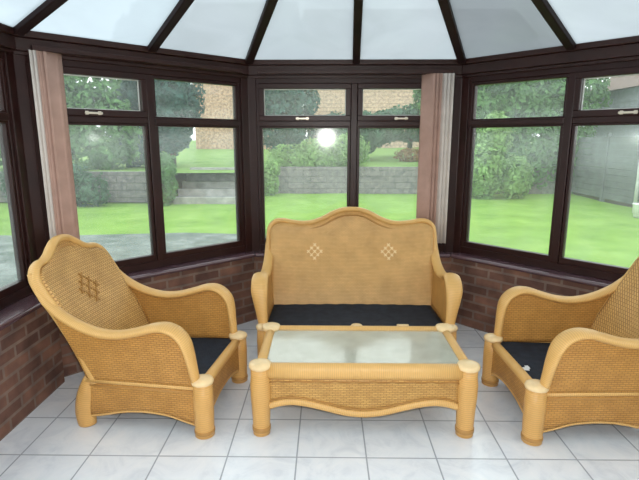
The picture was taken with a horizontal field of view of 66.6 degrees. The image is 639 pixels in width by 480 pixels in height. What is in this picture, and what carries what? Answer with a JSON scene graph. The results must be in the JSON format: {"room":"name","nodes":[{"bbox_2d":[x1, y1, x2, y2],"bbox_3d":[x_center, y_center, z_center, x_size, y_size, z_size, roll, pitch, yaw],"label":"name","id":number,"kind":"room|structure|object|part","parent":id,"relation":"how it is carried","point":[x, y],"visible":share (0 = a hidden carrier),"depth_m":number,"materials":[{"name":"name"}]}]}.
{"room":"conservatory","nodes":[
{"label":"conservatory","id":0,"kind":"room"},
{"bbox_2d":[0,306,64,440],"bbox_3d":[-1.863,1.123,1.151,0.330,0.718,4.351,0,12,1],"label":"wall","id":1,"kind":"structure","parent":0,"point":[31,363],"depth_m":2.78,"materials":[{"name":"brick"}]},
{"bbox_2d":[0,23,32,309],"bbox_3d":[-1.847,-0.026,0.894,0.182,1.572,4.311,0,12,1],"label":"window","id":2,"kind":"structure","parent":1,"relation":"in","point":[10,293],"depth_m":2.86,"materials":[{"name":"brown wood"}]},
{"bbox_3d":[-1.839,-0.779,2.292,0.049,0.296,0.994,0,12,1],"label":"fanlight frame","id":3,"kind":"part","parent":2,"relation":"part of","materials":[{"name":"brown wood"}]},
{"bbox_2d":[0,293,41,330],"bbox_3d":[-1.770,0.763,1.039,0.197,0.032,4.278,0,12,1],"label":"trim","id":4,"kind":"structure","parent":1,"relation":"on","point":[23,307],"depth_m":2.76,"materials":[{"name":"brown wood"}]},
{"bbox_2d":[3,52,46,292],"bbox_3d":[-1.808,-0.394,2.990,0.140,1.470,0.177,0,12,1],"label":"window frame","id":5,"kind":"structure","parent":1,"relation":"on","point":[15,65],"depth_m":2.93,"materials":[{"name":"brown wood"}]},
{"bbox_2d":[59,257,255,376],"bbox_3d":[-1.242,0.579,3.798,1.821,0.718,0.260,-11,16,-42],"label":"wall","id":6,"kind":"structure","parent":0,"point":[236,276],"depth_m":3.92,"materials":[{"name":"brick"}]},
{"bbox_2d":[13,31,248,273],"bbox_3d":[-1.206,-0.567,3.526,1.743,1.572,0.182,-11,16,-42],"label":"window","id":7,"kind":"structure","parent":6,"relation":"in","point":[145,116],"depth_m":3.48,"materials":[{"name":"brown wood"}]},
{"bbox_3d":[-1.486,-0.961,3.182,0.707,0.296,0.073,-11,16,-42],"label":"fanlight sash","id":8,"kind":"part","parent":7,"relation":"part of","materials":[{"name":"brown wood"}]},
{"bbox_3d":[-1.468,-0.826,3.160,0.110,0.024,0.022,-11,16,-42],"label":"handle","id":9,"kind":"part","parent":7,"relation":"part of","materials":[{"name":"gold metal"}]},
{"bbox_2d":[29,45,242,238],"bbox_3d":[-1.154,-0.529,3.466,1.484,1.446,0.039,-11,16,-42],"label":"vertical blind","id":10,"kind":"object","parent":7,"relation":"attached to","point":[46,66],"visible":0.76,"depth_m":3.00,"materials":[{"name":"pink fabric"}]},
{"bbox_3d":[-1.147,-1.224,3.329,1.466,0.028,0.032,-11,16,-42],"label":"head rail","id":11,"kind":"part","parent":10,"relation":"part of","materials":[{"name":"brown wood"}]},
{"bbox_3d":[-0.935,-1.068,3.699,0.707,0.296,0.049,-11,16,-42],"label":"fanlight frame","id":12,"kind":"part","parent":7,"relation":"part of","materials":[{"name":"brown wood"}]},
{"bbox_2d":[126,251,254,279],"bbox_3d":[-1.167,0.227,3.647,1.680,0.032,0.155,-11,16,-42],"label":"trim","id":13,"kind":"structure","parent":6,"relation":"on","point":[165,270],"depth_m":3.73,"materials":[{"name":"brown wood"}]},
{"bbox_2d":[0,320,638,479],"bbox_3d":[0.230,1.296,1.692,4.080,0.120,5.400,0,12,1],"label":"floor","id":14,"kind":"structure","parent":0,"point":[302,443],"depth_m":2.53,"materials":[{"name":"tile"}]},
{"bbox_2d":[27,234,247,439],"bbox_3d":[-1.034,0.477,2.874,1.055,1.009,0.810,2,12,8],"label":"armchair","id":15,"kind":"object","parent":14,"relation":"on","point":[138,347],"visible":1,"depth_m":2.65,"materials":[{"name":"wicker"}]},
{"bbox_3d":[-1.291,0.881,2.684,0.132,0.294,0.086,2,12,8],"label":"leg","id":16,"kind":"part","parent":15,"relation":"part of","materials":[{"name":"wicker"}]},
{"bbox_3d":[-1.322,0.381,2.897,0.427,0.767,0.617,2,12,8],"label":"backrest","id":17,"kind":"part","parent":15,"relation":"part of","materials":[{"name":"wicker"}]},
{"bbox_3d":[-1.071,0.527,2.546,0.819,0.476,0.058,2,12,8],"label":"arm panel","id":18,"kind":"part","parent":15,"relation":"part of","materials":[{"name":"wicker"}]},
{"bbox_3d":[-0.959,0.767,2.589,0.610,0.025,0.025,2,12,8],"label":"seam rail","id":19,"kind":"part","parent":15,"relation":"part of","materials":[{"name":"wicker"}]},
{"bbox_3d":[-0.959,0.793,2.594,0.610,0.012,0.012,2,12,8],"label":"seam rail","id":20,"kind":"part","parent":15,"relation":"part of","materials":[{"name":"wicker"}]},
{"bbox_3d":[-0.975,0.394,3.191,0.819,0.476,0.058,2,12,8],"label":"arm panel","id":21,"kind":"part","parent":15,"relation":"part of","materials":[{"name":"wicker"}]},
{"bbox_3d":[-0.615,0.896,2.583,0.108,0.305,0.108,2,12,8],"label":"leg","id":22,"kind":"part","parent":15,"relation":"part of","materials":[{"name":"wicker"}]},
{"bbox_3d":[-0.872,0.711,2.898,0.582,0.053,0.604,2,12,8],"label":"seat","id":23,"kind":"part","parent":15,"relation":"part of","materials":[{"name":"fabric"}]},
{"bbox_3d":[-0.573,0.706,2.852,0.056,0.056,0.550,2,12,8],"label":"seat rail","id":24,"kind":"part","parent":15,"relation":"part of","materials":[{"name":"wicker"}]},
{"bbox_3d":[-0.527,0.775,3.174,0.108,0.305,0.108,2,12,8],"label":"leg","id":25,"kind":"part","parent":15,"relation":"part of","materials":[{"name":"wicker"}]},
{"bbox_2d":[251,207,462,354],"bbox_3d":[0.256,0.314,3.654,1.444,1.016,0.958,0,12,1],"label":"sofa","id":26,"kind":"object","parent":14,"relation":"on","point":[344,266],"visible":0.8,"depth_m":3.90,"materials":[{"name":"wicker"}]},
{"bbox_3d":[-0.372,0.745,3.323,0.108,0.305,0.108,0,12,1],"label":"leg","id":27,"kind":"part","parent":26,"relation":"part of","materials":[{"name":"wicker"}]},
{"bbox_3d":[-0.397,0.247,3.687,0.066,0.566,0.818,0,12,1],"label":"arm panel","id":28,"kind":"part","parent":26,"relation":"part of","materials":[{"name":"wicker"}]},
{"bbox_3d":[0.260,0.168,3.922,1.330,0.772,0.334,0,12,1],"label":"backrest","id":29,"kind":"part","parent":26,"relation":"part of","materials":[{"name":"wicker"}]},
{"bbox_3d":[0.255,0.569,3.589,1.237,0.053,0.582,0,12,1],"label":"seat","id":30,"kind":"part","parent":26,"relation":"part of","materials":[{"name":"fabric"}]},
{"bbox_3d":[0.911,0.251,3.669,0.066,0.566,0.818,0,12,1],"label":"arm panel","id":31,"kind":"part","parent":26,"relation":"part of","materials":[{"name":"wicker"}]},
{"bbox_2d":[249,322,480,438],"bbox_3d":[0.237,0.787,2.838,1.210,0.417,0.644,0,12,1],"label":"coffee table","id":32,"kind":"object","parent":14,"relation":"on","point":[352,371],"visible":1,"depth_m":2.57,"materials":[{"name":"wicker"}]},
{"bbox_3d":[-0.312,0.854,2.592,0.110,0.385,0.110,0,12,1],"label":"leg","id":33,"kind":"part","parent":32,"relation":"part of","materials":[{"name":"wicker"}]},
{"bbox_3d":[-0.308,0.625,2.813,0.060,0.064,0.484,0,12,1],"label":"short rail","id":34,"kind":"part","parent":32,"relation":"part of","materials":[{"name":"wicker"}]},
{"bbox_3d":[0.240,0.584,3.064,1.050,0.088,0.072,0,12,1],"label":"long rail","id":35,"kind":"part","parent":32,"relation":"part of","materials":[{"name":"wicker"}]},
{"bbox_3d":[0.237,0.620,2.804,1.034,0.014,0.456,0,12,1],"label":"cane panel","id":36,"kind":"part","parent":32,"relation":"part of","materials":[{"name":"clear glass"}]},
{"bbox_3d":[0.233,0.689,2.551,1.050,0.088,0.072,0,12,1],"label":"long rail","id":37,"kind":"part","parent":32,"relation":"part of","materials":[{"name":"wicker"}]},
{"bbox_3d":[0.782,0.628,2.798,0.060,0.064,0.484,0,12,1],"label":"short rail","id":38,"kind":"part","parent":32,"relation":"part of","materials":[{"name":"wicker"}]},
{"bbox_3d":[0.778,0.857,2.577,0.110,0.385,0.110,0,12,1],"label":"leg","id":39,"kind":"part","parent":32,"relation":"part of","materials":[{"name":"wicker"}]},
{"bbox_2d":[481,257,638,445],"bbox_3d":[1.580,0.500,2.764,1.055,1.009,0.817,0,12,-1],"label":"armchair","id":40,"kind":"object","parent":14,"relation":"on","point":[565,361],"visible":1,"depth_m":2.53,"materials":[{"name":"wicker"}]},
{"bbox_3d":[1.108,0.784,3.131,0.108,0.305,0.108,0,12,-1],"label":"leg","id":41,"kind":"part","parent":40,"relation":"part of","materials":[{"name":"wicker"}]},
{"bbox_3d":[1.113,0.716,2.803,0.056,0.056,0.556,0,12,-1],"label":"seat rail","id":42,"kind":"part","parent":40,"relation":"part of","materials":[{"name":"wicker"}]},
{"bbox_3d":[1.416,0.730,2.809,0.582,0.053,0.610,0,12,-1],"label":"seat","id":43,"kind":"part","parent":40,"relation":"part of","materials":[{"name":"fabric"}]},
{"bbox_3d":[1.115,0.908,2.527,0.108,0.305,0.108,0,12,-1],"label":"leg","id":44,"kind":"part","parent":40,"relation":"part of","materials":[{"name":"wicker"}]},
{"bbox_3d":[1.564,0.415,3.090,0.819,0.476,0.058,0,12,-1],"label":"arm panel","id":45,"kind":"part","parent":40,"relation":"part of","materials":[{"name":"wicker"}]},
{"bbox_3d":[1.460,0.813,2.494,0.610,0.012,0.012,0,12,-1],"label":"seam rail","id":46,"kind":"part","parent":40,"relation":"part of","materials":[{"name":"wicker"}]},
{"bbox_3d":[1.460,0.788,2.489,0.610,0.025,0.025,0,12,-1],"label":"seam rail","id":47,"kind":"part","parent":40,"relation":"part of","materials":[{"name":"wicker"}]},
{"bbox_3d":[1.572,0.550,2.431,0.819,0.476,0.058,0,12,-1],"label":"arm panel","id":48,"kind":"part","parent":40,"relation":"part of","materials":[{"name":"wicker"}]},
{"bbox_3d":[1.871,0.411,2.749,0.427,0.767,0.617,0,12,-1],"label":"backrest","id":49,"kind":"part","parent":40,"relation":"part of","materials":[{"name":"wicker"}]},
{"bbox_2d":[0,0,638,63],"bbox_3d":[0.228,-1.247,1.134,3.998,0.812,5.388,0,12,1],"label":"ceiling","id":50,"kind":"structure","parent":0,"point":[249,30],"depth_m":3.19,"materials":[{"name":"white glass"}]},
{"bbox_3d":[-0.786,-1.479,2.239,1.921,0.757,0.918,0,12,1],"label":"roof panel","id":51,"kind":"part","parent":50,"relation":"part of","materials":[{"name":"white glass"}]},
{"bbox_3d":[-0.766,-1.483,2.258,0.801,0.757,1.993,-11,16,-42],"label":"roof panel","id":52,"kind":"part","parent":50,"relation":"part of","materials":[{"name":"white glass"}]},
{"bbox_3d":[-0.545,-1.564,2.653,0.738,0.757,2.167,-4,12,-19],"label":"roof panel","id":53,"kind":"part","parent":50,"relation":"part of","materials":[{"name":"white glass"}]},
{"bbox_3d":[-0.150,-1.589,2.775,0.851,0.757,2.030,0,12,1],"label":"roof panel","id":54,"kind":"part","parent":50,"relation":"part of","materials":[{"name":"glass"}]},
{"bbox_2d":[248,59,462,77],"bbox_3d":[0.285,-1.379,3.928,1.828,0.142,0.182,0,12,1],"label":"trim","id":55,"kind":"structure","parent":50,"relation":"attached to","point":[369,64],"depth_m":3.86,"materials":[{"name":"brown wood"}]},
{"bbox_3d":[0.304,-1.619,2.923,0.761,0.757,2.232,5,13,25],"label":"roof panel","id":56,"kind":"part","parent":50,"relation":"part of","materials":[{"name":"white glass"}]},
{"bbox_3d":[0.648,-1.587,2.763,2.077,0.757,0.819,-11,16,-42],"label":"roof panel","id":57,"kind":"part","parent":50,"relation":"part of","materials":[{"name":"white glass"}]},
{"bbox_3d":[1.200,-1.466,2.178,2.073,0.757,0.818,-11,16,-42],"label":"roof panel","id":58,"kind":"part","parent":50,"relation":"part of","materials":[{"name":"white glass"}]},
{"bbox_2d":[254,256,450,319],"bbox_3d":[0.287,0.464,4.359,1.906,0.718,0.260,0,12,1],"label":"wall","id":59,"kind":"structure","parent":0,"point":[258,261],"depth_m":4.17,"materials":[{"name":"brick"}]},
{"bbox_2d":[240,78,259,251],"bbox_3d":[-0.604,-0.620,4.089,0.176,1.470,0.138,0,12,1],"label":"trim","id":60,"kind":"structure","parent":59,"relation":"on","point":[247,85],"depth_m":4.05,"materials":[{"name":"brown wood"}]},
{"bbox_2d":[256,78,444,250],"bbox_3d":[0.283,-0.619,4.079,1.610,1.452,0.103,0,12,1],"label":"window","id":61,"kind":"structure","parent":59,"relation":"in","point":[353,87],"depth_m":3.98,"materials":[{"name":"brown wood"}]},
{"bbox_3d":[-0.119,-1.127,3.987,0.749,0.296,0.073,0,12,1],"label":"fanlight sash","id":62,"kind":"part","parent":61,"relation":"part of","materials":[{"name":"brown wood"}]},
{"bbox_2d":[257,70,454,243],"bbox_3d":[0.284,-0.657,3.991,1.554,1.406,0.077,0,12,1],"label":"vertical blind","id":63,"kind":"object","parent":61,"relation":"attached to","point":[437,86],"visible":0.9,"depth_m":3.93,"materials":[{"name":"pink fabric"}]},
{"bbox_3d":[0.281,-1.332,3.851,1.550,0.028,0.032,0,12,1],"label":"head rail","id":64,"kind":"part","parent":63,"relation":"part of","materials":[{"name":"brown wood"}]},
{"bbox_3d":[0.686,-1.125,3.976,0.749,0.296,0.073,0,12,1],"label":"fanlight sash","id":65,"kind":"part","parent":61,"relation":"part of","materials":[{"name":"brown wood"}]},
{"bbox_2d":[253,251,451,257],"bbox_3d":[0.283,0.118,4.178,1.765,0.032,0.155,0,12,1],"label":"trim","id":66,"kind":"structure","parent":59,"relation":"on","point":[442,254],"depth_m":4.12,"materials":[{"name":"brown wood"}]},
{"bbox_2d":[445,77,470,252],"bbox_3d":[1.170,-0.615,4.063,0.177,1.470,0.140,0,12,1],"label":"trim","id":67,"kind":"structure","parent":59,"relation":"on","point":[461,96],"depth_m":4.02,"materials":[{"name":"brown wood"}]},
{"bbox_2d":[451,258,601,332],"bbox_3d":[1.776,0.595,3.719,0.260,0.718,1.856,-11,16,-42],"label":"wall","id":68,"kind":"structure","parent":0,"point":[483,285],"depth_m":3.95,"materials":[{"name":"brick"}]},
{"bbox_2d":[451,252,614,287],"bbox_3d":[1.699,0.243,3.570,0.155,0.032,1.715,-11,16,-42],"label":"trim","id":69,"kind":"structure","parent":68,"relation":"on","point":[581,279],"depth_m":3.61,"materials":[{"name":"brown wood"}]},
{"bbox_2d":[460,36,638,280],"bbox_3d":[1.739,-0.550,3.447,0.182,1.572,1.778,-11,16,-42],"label":"window","id":70,"kind":"structure","parent":68,"relation":"in","point":[574,116],"depth_m":3.45,"materials":[{"name":"brown wood"}]},
{"bbox_3d":[1.486,-1.056,3.644,0.049,0.296,0.724,-11,16,-42],"label":"fanlight frame","id":71,"kind":"part","parent":70,"relation":"part of","materials":[{"name":"brown wood"}]},
{"bbox_3d":[2.006,-0.939,3.074,0.073,0.296,0.724,-11,16,-42],"label":"fanlight sash","id":72,"kind":"part","parent":70,"relation":"part of","materials":[{"name":"brown wood"}]},
{"bbox_3d":[1.958,-0.810,3.083,0.022,0.024,0.110,-11,16,-42],"label":"handle","id":73,"kind":"part","parent":70,"relation":"part of","materials":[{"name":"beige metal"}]},
{"label":"outside","id":74,"kind":"structure","parent":0,"visible":0},
{"bbox_2d":[0,140,611,168],"bbox_3d":[1.405,-5.384,28.534,46.000,1.005,25.900,0,12,1],"label":"grass bank","id":75,"kind":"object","parent":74,"point":[190,157],"visible":0.08,"depth_m":20.43,"materials":[{"name":"green plant"}]},
{"bbox_2d":[106,80,205,167],"bbox_3d":[-5.559,-5.541,16.148,3.411,6.580,2.233,1,12,6],"label":"conifer tree","id":76,"kind":"object","parent":75,"relation":"on","point":[173,98],"visible":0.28,"depth_m":15.83,"materials":[{"name":"green plant"}]},
{"bbox_2d":[195,84,273,148],"bbox_3d":[-4.274,-9.427,29.265,6.100,9.000,5.700,0,12,1],"label":"house","id":77,"kind":"structure","parent":75,"relation":"on","point":[218,100],"depth_m":27.24,"materials":[{"name":"brick"}]},
{"bbox_2d":[263,90,320,162],"bbox_3d":[-1.416,-5.697,17.713,2.966,5.745,2.396,0,12,1],"label":"conifer tree","id":78,"kind":"object","parent":75,"relation":"on","point":[277,102],"visible":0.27,"depth_m":17.28,"materials":[{"name":"green plant"}]},
{"bbox_2d":[267,133,370,166],"bbox_3d":[-0.035,-3.019,16.688,3.579,1.357,1.224,0,12,1],"label":"flowering shrub","id":79,"kind":"object","parent":75,"relation":"on","point":[305,153],"visible":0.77,"depth_m":16.42,"materials":[{"name":"green plant"}]},
{"bbox_2d":[311,110,395,155],"bbox_3d":[1.270,-4.134,19.046,3.371,1.953,1.786,0,12,1],"label":"broadleaf tree","id":80,"kind":"object","parent":75,"relation":"on","point":[381,134],"visible":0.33,"depth_m":18.57,"materials":[{"name":"green plant"}]},
{"bbox_2d":[307,90,419,147],"bbox_3d":[5.824,-10.396,32.495,13.700,9.400,8.700,0,12,1],"label":"house","id":81,"kind":"structure","parent":75,"relation":"on","point":[331,100],"depth_m":28.90,"materials":[{"name":"brick"}]},
{"bbox_2d":[369,93,420,150],"bbox_3d":[3.708,-5.324,20.814,4.276,3.172,2.223,0,12,1],"label":"broadleaf tree","id":82,"kind":"object","parent":75,"relation":"on","point":[409,135],"visible":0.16,"depth_m":20.32,"materials":[{"name":"green plant"}]},
{"bbox_2d":[393,147,418,161],"bbox_3d":[3.874,-3.350,18.966,1.996,0.748,0.786,0,12,1],"label":"shrub","id":83,"kind":"object","parent":75,"relation":"on","point":[408,151],"visible":0.41,"depth_m":18.84,"materials":[{"name":"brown plant"}]},
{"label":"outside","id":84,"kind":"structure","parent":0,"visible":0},
{"bbox_2d":[0,168,234,172],"bbox_3d":[-11.942,-2.145,14.876,19.700,0.001,2.570,0,12,1],"label":"grass bank","id":85,"kind":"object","parent":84,"point":[179,170],"visible":0.3,"depth_m":14.59,"materials":[{"name":"green plant"}]},
{"bbox_2d":[0,75,142,169],"bbox_3d":[-8.435,-3.979,14.866,6.139,4.075,2.346,2,12,9],"label":"broadleaf tree","id":86,"kind":"object","parent":85,"relation":"on","point":[82,94],"visible":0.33,"depth_m":14.51,"materials":[{"name":"green plant"}]},
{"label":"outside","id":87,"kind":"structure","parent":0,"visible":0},
{"bbox_2d":[174,173,632,207],"bbox_3d":[2.335,-2.738,23.907,64.000,0.650,72.000,0,12,1],"label":"ground","id":88,"kind":"structure","parent":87,"point":[180,177],"depth_m":16.16,"materials":[{"name":"soil"}]},
{"bbox_2d":[160,151,178,205],"bbox_3d":[-4.161,-1.571,12.856,0.868,1.550,0.706,0,12,1],"label":"shrub","id":89,"kind":"object","parent":88,"relation":"on","point":[168,167],"visible":0.59,"depth_m":12.71,"materials":[{"name":"green plant"}]},
{"bbox_2d":[410,78,586,130],"bbox_3d":[6.756,-4.857,18.299,6.698,5.765,2.916,0,12,1],"label":"broadleaf tree","id":90,"kind":"object","parent":88,"relation":"on","point":[416,95],"visible":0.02,"depth_m":18.17,"materials":[{"name":"green plant"}]},
{"bbox_2d":[472,110,534,199],"bbox_3d":[5.303,-2.425,14.351,2.174,2.751,1.190,0,12,1],"label":"shrub","id":91,"kind":"object","parent":88,"relation":"on","point":[488,150],"visible":0.82,"depth_m":14.12,"materials":[{"name":"green plant"}]},
{"bbox_2d":[475,77,612,193],"bbox_3d":[6.501,-3.779,15.781,5.655,5.035,2.003,0,12,1],"label":"tree","id":92,"kind":"object","parent":88,"relation":"on","point":[546,97],"visible":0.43,"depth_m":15.25,"materials":[{"name":"green plant"}]},
{"bbox_2d":[581,75,638,197],"bbox_3d":[11.494,-3.273,13.458,4.000,4.600,9.400,0,12,1],"label":"outbuilding","id":93,"kind":"structure","parent":88,"relation":"on","point":[624,90],"depth_m":15.71,"materials":[{"name":"tile"}]},
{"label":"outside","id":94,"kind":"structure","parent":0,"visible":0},
{"bbox_2d":[0,193,638,267],"bbox_3d":[-2.960,0.369,6.703,21.900,0.032,18.900,0,12,1],"label":"lawn","id":95,"kind":"structure","parent":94,"point":[597,231],"depth_m":10.96,"materials":[{"name":"green plant"}]},
{"bbox_2d":[0,163,110,206],"bbox_3d":[-6.976,-1.484,12.789,3.002,1.411,1.064,0,12,1],"label":"shrub","id":96,"kind":"object","parent":95,"relation":"on","point":[84,183],"visible":0.25,"depth_m":12.63,"materials":[{"name":"green plant"}]},
{"bbox_2d":[0,171,173,201],"bbox_3d":[-8.682,-1.485,13.525,9.260,0.830,0.250,0,12,1],"label":"wall","id":97,"kind":"structure","parent":95,"relation":"on","point":[125,186],"depth_m":13.36,"materials":[{"name":"stone"}]},
{"bbox_2d":[173,167,235,203],"bbox_3d":[-2.990,-1.608,14.312,2.000,0.955,2.200,0,12,1],"label":"steps","id":98,"kind":"structure","parent":95,"relation":"on","point":[198,188],"depth_m":14.08,"materials":[{"name":"grey concrete"}]},
{"bbox_2d":[264,157,280,195],"bbox_3d":[-1.612,-1.916,15.253,0.826,1.338,0.691,0,12,1],"label":"shrub","id":99,"kind":"object","parent":95,"relation":"on","point":[271,174],"visible":0.74,"depth_m":15.08,"materials":[{"name":"green plant"}]},
{"bbox_2d":[274,167,555,193],"bbox_3d":[2.873,-1.956,15.893,9.900,0.860,0.200,0,12,1],"label":"wall","id":100,"kind":"structure","parent":95,"relation":"on","point":[303,180],"depth_m":15.81,"materials":[{"name":"stone"}]},
{"bbox_2d":[571,133,638,203],"bbox_3d":[8.053,-1.430,10.822,0.100,1.950,10.110,0,12,1],"label":"fence","id":101,"kind":"object","parent":95,"relation":"on","point":[599,148],"visible":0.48,"depth_m":13.62,"materials":[{"name":"grey wood"}]},
{"bbox_3d":[8.109,-2.245,14.738,0.024,1.711,1.880,0,12,1],"label":"panel","id":102,"kind":"part","parent":101,"relation":"part of","materials":[{"name":"grey wood"}]},
{"bbox_3d":[8.095,-2.034,13.761,0.100,1.950,0.110,0,12,1],"label":"post","id":103,"kind":"part","parent":101,"relation":"part of","materials":[{"name":"grey wood"}]},
{"bbox_3d":[8.081,-1.843,12.779,0.024,1.711,1.880,0,12,1],"label":"panel","id":104,"kind":"part","parent":101,"relation":"part of","materials":[{"name":"grey wood"}]},
{"bbox_2d":[632,162,638,212],"bbox_3d":[7.511,-1.650,11.397,0.090,2.050,0.090,0,12,1],"label":"post","id":105,"kind":"object","parent":95,"relation":"on","point":[636,194],"visible":0.7,"depth_m":11.46,"materials":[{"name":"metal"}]},
{"bbox_2d":[632,203,638,217],"bbox_3d":[7.202,-0.658,10.891,0.370,0.310,0.370,0,12,1],"label":"tub","id":106,"kind":"object","parent":95,"relation":"on","point":[635,205],"visible":1,"depth_m":10.85,"materials":[{"name":"white plastic"}]},
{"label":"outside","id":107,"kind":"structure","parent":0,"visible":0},
{"bbox_2d":[0,233,236,287],"bbox_3d":[-4.327,0.992,3.711,7.250,0.105,10.750,0,12,1],"label":"paving","id":108,"kind":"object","parent":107,"point":[119,246],"visible":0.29,"depth_m":8.00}
]}

